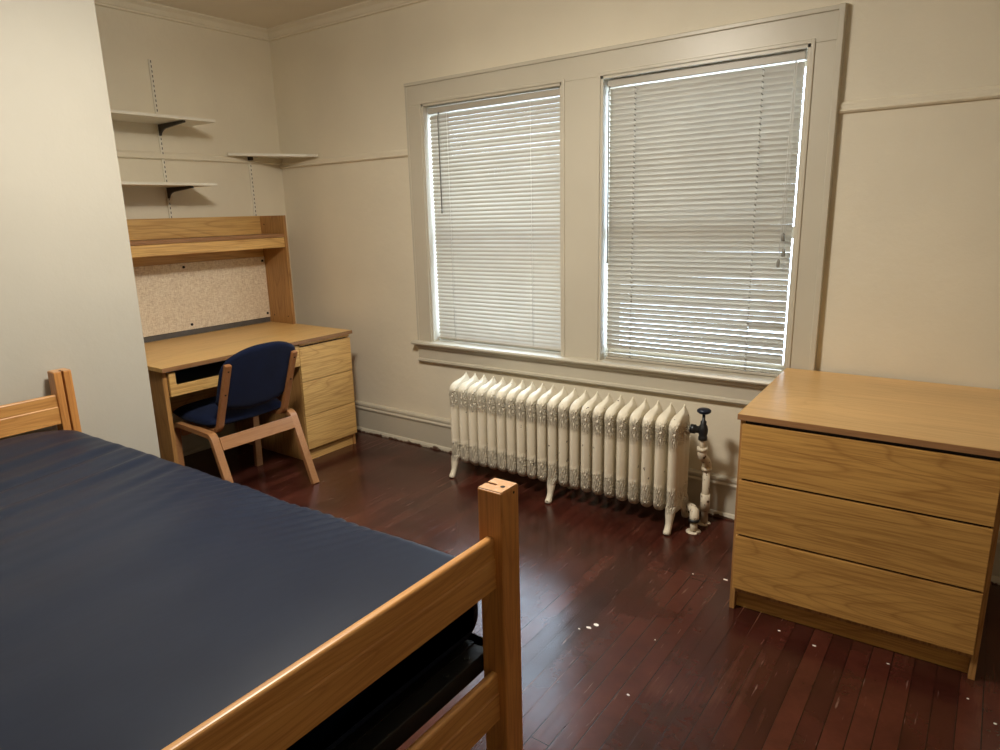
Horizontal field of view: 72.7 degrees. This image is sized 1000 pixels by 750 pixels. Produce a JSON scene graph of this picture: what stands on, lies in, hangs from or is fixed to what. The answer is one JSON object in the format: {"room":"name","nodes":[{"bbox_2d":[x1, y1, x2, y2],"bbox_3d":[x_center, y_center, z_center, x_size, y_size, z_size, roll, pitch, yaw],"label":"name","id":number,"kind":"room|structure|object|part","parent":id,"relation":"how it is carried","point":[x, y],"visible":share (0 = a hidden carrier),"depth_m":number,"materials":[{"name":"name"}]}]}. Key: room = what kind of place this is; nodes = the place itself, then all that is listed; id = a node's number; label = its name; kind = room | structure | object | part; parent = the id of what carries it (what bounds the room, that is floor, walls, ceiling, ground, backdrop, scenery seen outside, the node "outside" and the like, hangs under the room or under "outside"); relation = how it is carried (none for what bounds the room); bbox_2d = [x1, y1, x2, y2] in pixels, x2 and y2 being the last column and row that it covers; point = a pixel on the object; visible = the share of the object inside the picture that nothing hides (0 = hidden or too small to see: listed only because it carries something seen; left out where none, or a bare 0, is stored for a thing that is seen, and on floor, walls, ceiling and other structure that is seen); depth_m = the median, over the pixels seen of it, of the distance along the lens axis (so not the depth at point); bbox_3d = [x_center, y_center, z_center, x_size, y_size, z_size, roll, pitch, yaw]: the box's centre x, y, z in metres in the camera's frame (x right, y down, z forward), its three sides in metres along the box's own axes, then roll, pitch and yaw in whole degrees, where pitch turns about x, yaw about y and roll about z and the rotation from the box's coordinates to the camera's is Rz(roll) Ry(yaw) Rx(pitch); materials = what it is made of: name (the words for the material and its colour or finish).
{"room":"dorm room","nodes":[
{"label":"dorm room","id":0,"kind":"room"},
{"bbox_2d":[0,0,159,457],"bbox_3d":[-2.933,-0.272,2.046,1.283,2.620,2.983,8,17,35],"label":"wall","id":1,"kind":"structure","parent":0,"point":[69,299],"depth_m":2.62,"materials":[{"name":"white paint"}]},
{"bbox_2d":[95,5,296,422],"bbox_3d":[-2.116,-0.779,4.044,0.200,2.620,1.917,8,17,35],"label":"wall","id":2,"kind":"structure","parent":0,"point":[226,78],"depth_m":4.10,"materials":[{"name":"beige paint"}]},
{"bbox_2d":[148,59,171,217],"bbox_3d":[-1.968,-1.235,3.975,0.012,1.130,0.016,8,17,35],"label":"shelf standard","id":3,"kind":"object","parent":2,"relation":"attached to","point":[149,60],"visible":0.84,"depth_m":3.94,"materials":[{"name":"white paint"}]},
{"bbox_2d":[110,109,214,135],"bbox_3d":[-2.021,-1.345,3.613,0.288,0.078,0.945,8,17,35],"label":"wall shelf","id":4,"kind":"object","parent":3,"relation":"attached to","point":[163,121],"visible":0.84,"depth_m":3.74,"materials":[{"name":"white paint"}]},
{"bbox_2d":[121,181,216,197],"bbox_3d":[-2.023,-1.000,3.682,0.288,0.078,0.909,8,17,35],"label":"wall shelf","id":5,"kind":"object","parent":3,"relation":"attached to","point":[173,187],"visible":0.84,"depth_m":3.80,"materials":[{"name":"white paint"}]},
{"bbox_2d":[94,0,269,41],"bbox_3d":[-1.957,-2.037,3.787,0.052,0.062,1.617,8,17,35],"label":"trim","id":6,"kind":"structure","parent":2,"relation":"attached to","point":[140,7],"depth_m":3.96,"materials":[{"name":"beige paint"}]},
{"bbox_2d":[116,150,281,164],"bbox_3d":[-1.953,-1.282,3.981,0.017,0.042,1.617,8,17,35],"label":"trim","id":7,"kind":"structure","parent":2,"relation":"attached to","point":[120,153],"depth_m":4.11,"materials":[{"name":"beige paint"}]},
{"bbox_2d":[181,421,235,455],"bbox_3d":[-1.906,0.375,4.381,0.030,0.208,1.617,8,17,35],"label":"baseboard","id":8,"kind":"structure","parent":2,"relation":"attached to","point":[192,443],"depth_m":4.35,"materials":[{"name":"beige paint"}]},
{"bbox_2d":[248,163,256,215],"bbox_3d":[-1.622,-1.092,4.494,0.012,0.590,0.016,8,17,35],"label":"shelf standard","id":9,"kind":"object","parent":2,"relation":"attached to","point":[249,164],"visible":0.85,"depth_m":4.46,"materials":[{"name":"white paint"}]},
{"bbox_2d":[227,153,317,160],"bbox_3d":[-1.444,-1.397,4.331,0.390,0.042,0.403,8,17,35],"label":"corner shelf","id":10,"kind":"object","parent":2,"relation":"attached to","point":[249,156],"visible":1,"depth_m":4.35,"materials":[{"name":"white paint"}]},
{"bbox_2d":[143,0,366,28],"bbox_3d":[-0.655,-1.492,1.074,5.800,0.100,5.020,8,17,35],"label":"ceiling","id":11,"kind":"structure","parent":0,"point":[266,14],"depth_m":3.93,"materials":[{"name":"paint"}]},
{"bbox_2d":[184,431,999,749],"bbox_3d":[-0.595,1.161,1.712,5.800,0.120,5.000,8,17,35],"label":"floor","id":12,"kind":"structure","parent":0,"point":[714,675],"depth_m":2.34,"materials":[{"name":"brown wood"}]},
{"bbox_2d":[173,341,318,483],"bbox_3d":[-1.413,0.215,3.671,0.597,0.839,0.520,8,17,35],"label":"desk chair","id":13,"kind":"object","parent":12,"relation":"on","point":[250,381],"visible":0.98,"depth_m":3.52,"materials":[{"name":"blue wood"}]},
{"bbox_3d":[-1.525,0.472,3.516,0.542,0.419,0.040,8,17,35],"label":"frame","id":14,"kind":"part","parent":13,"relation":"part of","materials":[{"name":"brown wood"}]},
{"bbox_3d":[-1.450,0.114,3.430,0.358,0.378,0.034,8,17,35],"label":"post","id":15,"kind":"part","parent":13,"relation":"part of","materials":[{"name":"brown wood"}]},
{"bbox_3d":[-1.481,0.172,3.723,0.415,0.078,0.500,8,17,35],"label":"seat","id":16,"kind":"part","parent":13,"relation":"part of","materials":[{"name":"blue fabric"}]},
{"bbox_3d":[-1.235,0.003,3.502,0.158,0.355,0.456,8,17,35],"label":"backrest","id":17,"kind":"part","parent":13,"relation":"part of","materials":[{"name":"blue fabric"}]},
{"bbox_3d":[-1.222,0.033,3.736,0.358,0.378,0.034,8,17,35],"label":"post","id":18,"kind":"part","parent":13,"relation":"part of","materials":[{"name":"brown wood"}]},
{"bbox_3d":[-1.245,0.373,3.893,0.542,0.419,0.040,8,17,35],"label":"frame","id":19,"kind":"part","parent":13,"relation":"part of","materials":[{"name":"brown wood"}]},
{"bbox_2d":[144,321,356,463],"bbox_3d":[-1.585,0.163,4.073,0.782,0.750,1.217,8,17,35],"label":"desk","id":20,"kind":"object","parent":12,"relation":"on","point":[183,370],"visible":0.66,"depth_m":4.08,"materials":[{"name":"brown wood"}]},
{"bbox_3d":[-1.934,0.291,3.621,0.735,0.724,0.022,8,17,35],"label":"panel","id":21,"kind":"part","parent":20,"relation":"part of","materials":[{"name":"brown wood"}]},
{"bbox_3d":[-1.993,0.021,4.109,0.016,0.428,0.787,8,17,35],"label":"modesty panel","id":22,"kind":"part","parent":20,"relation":"part of","materials":[{"name":"brown wood"}]},
{"bbox_2d":[166,360,225,394],"bbox_3d":[-1.609,-0.047,3.796,0.480,0.090,0.755,8,17,35],"label":"drawer","id":23,"kind":"object","parent":20,"relation":"on","point":[196,378],"depth_m":3.55,"materials":[{"name":"brown wood"}]},
{"bbox_2d":[126,215,295,342],"bbox_3d":[-1.825,-0.577,4.060,0.259,0.704,1.193,8,17,35],"label":"hutch","id":24,"kind":"object","parent":20,"relation":"on","point":[198,275],"visible":0.73,"depth_m":4.22,"materials":[{"name":"brown wood"}]},
{"bbox_3d":[-1.929,-0.805,4.078,0.014,0.265,1.154,8,17,35],"label":"panel","id":25,"kind":"part","parent":24,"relation":"part of","materials":[{"name":"brown wood"}]},
{"bbox_2d":[129,234,283,245],"bbox_3d":[-1.826,-0.796,4.004,0.241,0.022,1.154,8,17,35],"label":"shelf","id":26,"kind":"object","parent":24,"relation":"attached to","point":[163,239],"depth_m":4.02,"materials":[{"name":"brown wood"}]},
{"bbox_3d":[-1.916,-0.266,4.209,0.010,0.034,1.154,8,17,35],"label":"gap rail","id":27,"kind":"part","parent":24,"relation":"part of","materials":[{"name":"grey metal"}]},
{"bbox_3d":[-1.482,-0.698,4.521,0.259,0.704,0.020,8,17,35],"label":"panel","id":28,"kind":"part","parent":24,"relation":"part of","materials":[{"name":"brown wood"}]},
{"bbox_3d":[-1.402,-0.030,3.655,0.018,0.120,0.781,8,17,35],"label":"pencil drawer","id":29,"kind":"part","parent":20,"relation":"part of","materials":[{"name":"brown wood"}]},
{"bbox_3d":[-1.354,-0.256,4.311,0.735,0.016,0.378,8,17,35],"label":"rail","id":30,"kind":"part","parent":20,"relation":"part of","materials":[{"name":"brown wood"}]},
{"bbox_3d":[-1.058,-0.097,4.130,0.019,0.205,0.388,8,17,35],"label":"drawer","id":31,"kind":"part","parent":20,"relation":"part of","materials":[{"name":"brown wood"}]},
{"bbox_3d":[-1.053,0.107,4.180,0.019,0.207,0.388,8,17,35],"label":"drawer","id":32,"kind":"part","parent":20,"relation":"part of","materials":[{"name":"brown wood"}]},
{"bbox_3d":[-1.048,0.311,4.229,0.019,0.204,0.388,8,17,35],"label":"drawer","id":33,"kind":"part","parent":20,"relation":"part of","materials":[{"name":"brown wood"}]},
{"bbox_2d":[0,368,522,749],"bbox_3d":[-1.133,0.645,1.736,2.151,0.898,1.062,8,17,35],"label":"frame","id":34,"kind":"object","parent":12,"relation":"on","point":[281,710],"visible":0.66,"depth_m":1.35,"materials":[{"name":"brown wood"}]},
{"bbox_3d":[-1.983,0.227,2.260,0.025,0.115,0.941,8,17,35],"label":"rail","id":35,"kind":"part","parent":34,"relation":"part of","materials":[{"name":"brown wood"}]},
{"bbox_3d":[-1.701,-0.018,2.622,0.054,0.002,0.059,8,17,35],"label":"post","id":36,"kind":"part","parent":34,"relation":"part of","materials":[{"name":"brown wood"}]},
{"bbox_3d":[-1.690,0.418,2.728,0.058,0.896,0.063,8,17,35],"label":"post","id":37,"kind":"part","parent":34,"relation":"part of","materials":[{"name":"brown wood"}]},
{"bbox_2d":[0,430,477,749],"bbox_3d":[-1.128,0.486,1.736,1.983,0.205,1.004,8,17,35],"label":"mattress","id":38,"kind":"object","parent":34,"relation":"on","point":[143,596],"visible":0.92,"depth_m":1.44,"materials":[{"name":"fabric"}]},
{"bbox_3d":[-0.293,0.491,1.071,0.025,0.116,0.941,8,17,35],"label":"rail","id":39,"kind":"part","parent":34,"relation":"part of","materials":[{"name":"brown wood"}]},
{"bbox_3d":[-1.135,0.627,1.733,2.027,0.060,1.042,8,17,35],"label":"deck frame","id":40,"kind":"part","parent":34,"relation":"part of","materials":[{"name":"black metal"}]},
{"bbox_3d":[-0.285,0.808,1.148,0.025,0.117,0.941,8,17,35],"label":"rail","id":41,"kind":"part","parent":34,"relation":"part of","materials":[{"name":"brown wood"}]},
{"bbox_3d":[-0.005,0.232,1.425,0.058,0.002,0.059,8,17,35],"label":"post","id":42,"kind":"part","parent":34,"relation":"part of","materials":[{"name":"brown wood"}]},
{"bbox_3d":[0.006,0.667,1.531,0.062,0.896,0.063,8,17,35],"label":"post","id":43,"kind":"part","parent":34,"relation":"part of","materials":[{"name":"brown wood"}]},
{"bbox_2d":[449,372,690,535],"bbox_3d":[0.315,0.352,3.479,1.342,0.583,0.262,8,17,35],"label":"radiator","id":44,"kind":"object","parent":12,"relation":"on","point":[631,452],"visible":1,"depth_m":3.33,"materials":[{"name":"white metal"}]},
{"bbox_3d":[-0.255,0.501,3.832,0.048,0.155,0.090,8,17,35],"label":"leg","id":45,"kind":"part","parent":44,"relation":"part of","materials":[{"name":"beige paint"}]},
{"bbox_3d":[0.260,0.577,3.469,0.048,0.155,0.090,8,17,35],"label":"leg","id":46,"kind":"part","parent":44,"relation":"part of","materials":[{"name":"beige paint"}]},
{"bbox_3d":[0.775,0.652,3.106,0.048,0.155,0.090,8,17,35],"label":"leg","id":47,"kind":"part","parent":44,"relation":"part of","materials":[{"name":"beige paint"}]},
{"bbox_3d":[0.875,0.617,3.240,0.048,0.155,0.090,8,17,35],"label":"leg","id":48,"kind":"part","parent":44,"relation":"part of","materials":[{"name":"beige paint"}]},
{"bbox_2d":[686,502,700,534],"bbox_3d":[0.883,0.658,3.122,0.067,0.118,0.096,-5,14,-15],"label":"pipe","id":49,"kind":"object","parent":12,"relation":"on","point":[693,518],"visible":1,"depth_m":3.10,"materials":[{"name":"white metal"}]},
{"bbox_2d":[689,407,711,525],"bbox_3d":[0.920,0.422,3.112,0.091,0.580,0.126,8,17,35],"label":"pipe","id":50,"kind":"object","parent":12,"relation":"on","point":[702,429],"visible":0.98,"depth_m":3.10,"materials":[{"name":"white metal"}]},
{"bbox_2d":[729,368,999,679],"bbox_3d":[1.350,0.462,2.510,0.766,0.769,0.736,8,16,34],"label":"dresser","id":51,"kind":"object","parent":12,"relation":"on","point":[867,508],"visible":1,"depth_m":2.21,"materials":[{"name":"brown wood"}]},
{"bbox_3d":[1.151,0.717,2.267,0.728,0.208,0.014,8,16,34],"label":"drawer","id":52,"kind":"part","parent":51,"relation":"part of","materials":[{"name":"brown wood"}]},
{"bbox_3d":[1.146,0.509,2.216,0.728,0.204,0.014,8,16,34],"label":"drawer","id":53,"kind":"part","parent":51,"relation":"part of","materials":[{"name":"brown wood"}]},
{"bbox_3d":[1.141,0.305,2.166,0.728,0.199,0.014,8,16,34],"label":"drawer","id":54,"kind":"part","parent":51,"relation":"part of","materials":[{"name":"brown wood"}]},
{"bbox_2d":[270,0,999,530],"bbox_3d":[0.780,-0.665,3.280,5.800,2.620,0.220,8,17,35],"label":"wall","id":55,"kind":"structure","parent":0,"point":[911,285],"depth_m":2.94,"materials":[{"name":"beige paint"}]},
{"bbox_2d":[280,149,407,168],"bbox_3d":[-1.003,-1.355,4.274,1.205,0.051,0.017,8,17,35],"label":"trim","id":56,"kind":"structure","parent":55,"relation":"attached to","point":[404,152],"depth_m":4.24,"materials":[{"name":"beige paint"}]},
{"bbox_2d":[267,0,427,41],"bbox_3d":[0.669,-1.880,2.870,5.400,0.062,0.052,8,17,35],"label":"trim","id":57,"kind":"structure","parent":55,"relation":"attached to","point":[369,7],"depth_m":4.03,"materials":[{"name":"beige paint"}]},
{"bbox_2d":[421,83,561,355],"bbox_3d":[0.008,-0.819,3.789,0.914,1.378,0.218,8,17,35],"label":"window","id":58,"kind":"structure","parent":55,"relation":"in","point":[425,116],"depth_m":3.87,"materials":[{"name":"beige paint"}]},
{"bbox_2d":[427,88,560,350],"bbox_3d":[-0.032,-0.814,3.734,0.876,1.322,0.051,8,17,35],"label":"window blind","id":59,"kind":"object","parent":58,"relation":"attached to","point":[497,229],"visible":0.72,"depth_m":3.71,"materials":[{"name":"white plastic"}]},
{"bbox_3d":[-0.281,-0.835,3.904,0.002,1.273,0.002,8,17,35],"label":"ladder cord","id":60,"kind":"part","parent":59,"relation":"part of","materials":[{"name":"white fabric"}]},
{"bbox_3d":[-0.012,-0.182,3.894,0.868,0.019,0.024,8,17,35],"label":"rail","id":61,"kind":"part","parent":59,"relation":"part of","materials":[{"name":"white plastic"}]},
{"bbox_3d":[0.167,-0.773,3.587,0.002,1.273,0.002,8,17,35],"label":"ladder cord","id":62,"kind":"part","parent":59,"relation":"part of","materials":[{"name":"white fabric"}]},
{"bbox_2d":[411,339,775,405],"bbox_3d":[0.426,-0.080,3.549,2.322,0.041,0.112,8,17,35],"label":"trim","id":63,"kind":"structure","parent":55,"relation":"attached to","point":[484,348],"depth_m":3.42,"materials":[{"name":"beige paint"}]},
{"bbox_2d":[403,2,848,370],"bbox_3d":[0.399,-0.794,3.369,2.269,1.512,0.037,8,17,35],"label":"trim","id":64,"kind":"structure","parent":55,"relation":"attached to","point":[579,74],"depth_m":3.17,"materials":[{"name":"beige paint"}]},
{"bbox_2d":[354,400,999,584],"bbox_3d":[0.736,0.532,3.467,5.400,0.208,0.030,8,17,35],"label":"baseboard","id":65,"kind":"structure","parent":55,"relation":"attached to","point":[433,432],"depth_m":4.27,"materials":[{"name":"beige paint"}]},
{"bbox_2d":[598,44,810,373],"bbox_3d":[0.918,-0.693,3.145,0.910,1.378,0.218,8,17,35],"label":"window","id":66,"kind":"structure","parent":55,"relation":"in","point":[603,350],"depth_m":3.21,"materials":[{"name":"beige paint"}]},
{"bbox_2d":[606,50,806,376],"bbox_3d":[0.876,-0.683,3.091,0.866,1.337,0.053,8,17,35],"label":"window blind","id":67,"kind":"object","parent":66,"relation":"attached to","point":[701,180],"visible":0.98,"depth_m":3.06,"materials":[{"name":"white plastic"}]},
{"bbox_3d":[0.636,-0.704,3.257,0.002,1.288,0.002,8,17,35],"label":"ladder cord","id":68,"kind":"part","parent":67,"relation":"part of","materials":[{"name":"white fabric"}]},
{"bbox_3d":[0.897,-0.045,3.253,0.858,0.019,0.024,8,17,35],"label":"rail","id":69,"kind":"part","parent":67,"relation":"part of","materials":[{"name":"white plastic"}]},
{"bbox_3d":[1.095,-0.640,2.932,0.002,1.288,0.002,8,17,35],"label":"ladder cord","id":70,"kind":"part","parent":67,"relation":"part of","materials":[{"name":"white fabric"}]},
{"bbox_3d":[1.183,-0.865,2.795,0.020,0.793,0.009,8,17,35],"label":"lift cord","id":71,"kind":"part","parent":67,"relation":"part of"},
{"bbox_2d":[838,85,999,113],"bbox_3d":[2.098,-0.927,2.079,1.948,0.057,0.017,8,17,35],"label":"trim","id":72,"kind":"structure","parent":55,"relation":"attached to","point":[988,92],"depth_m":2.48,"materials":[{"name":"beige paint"}]}
]}

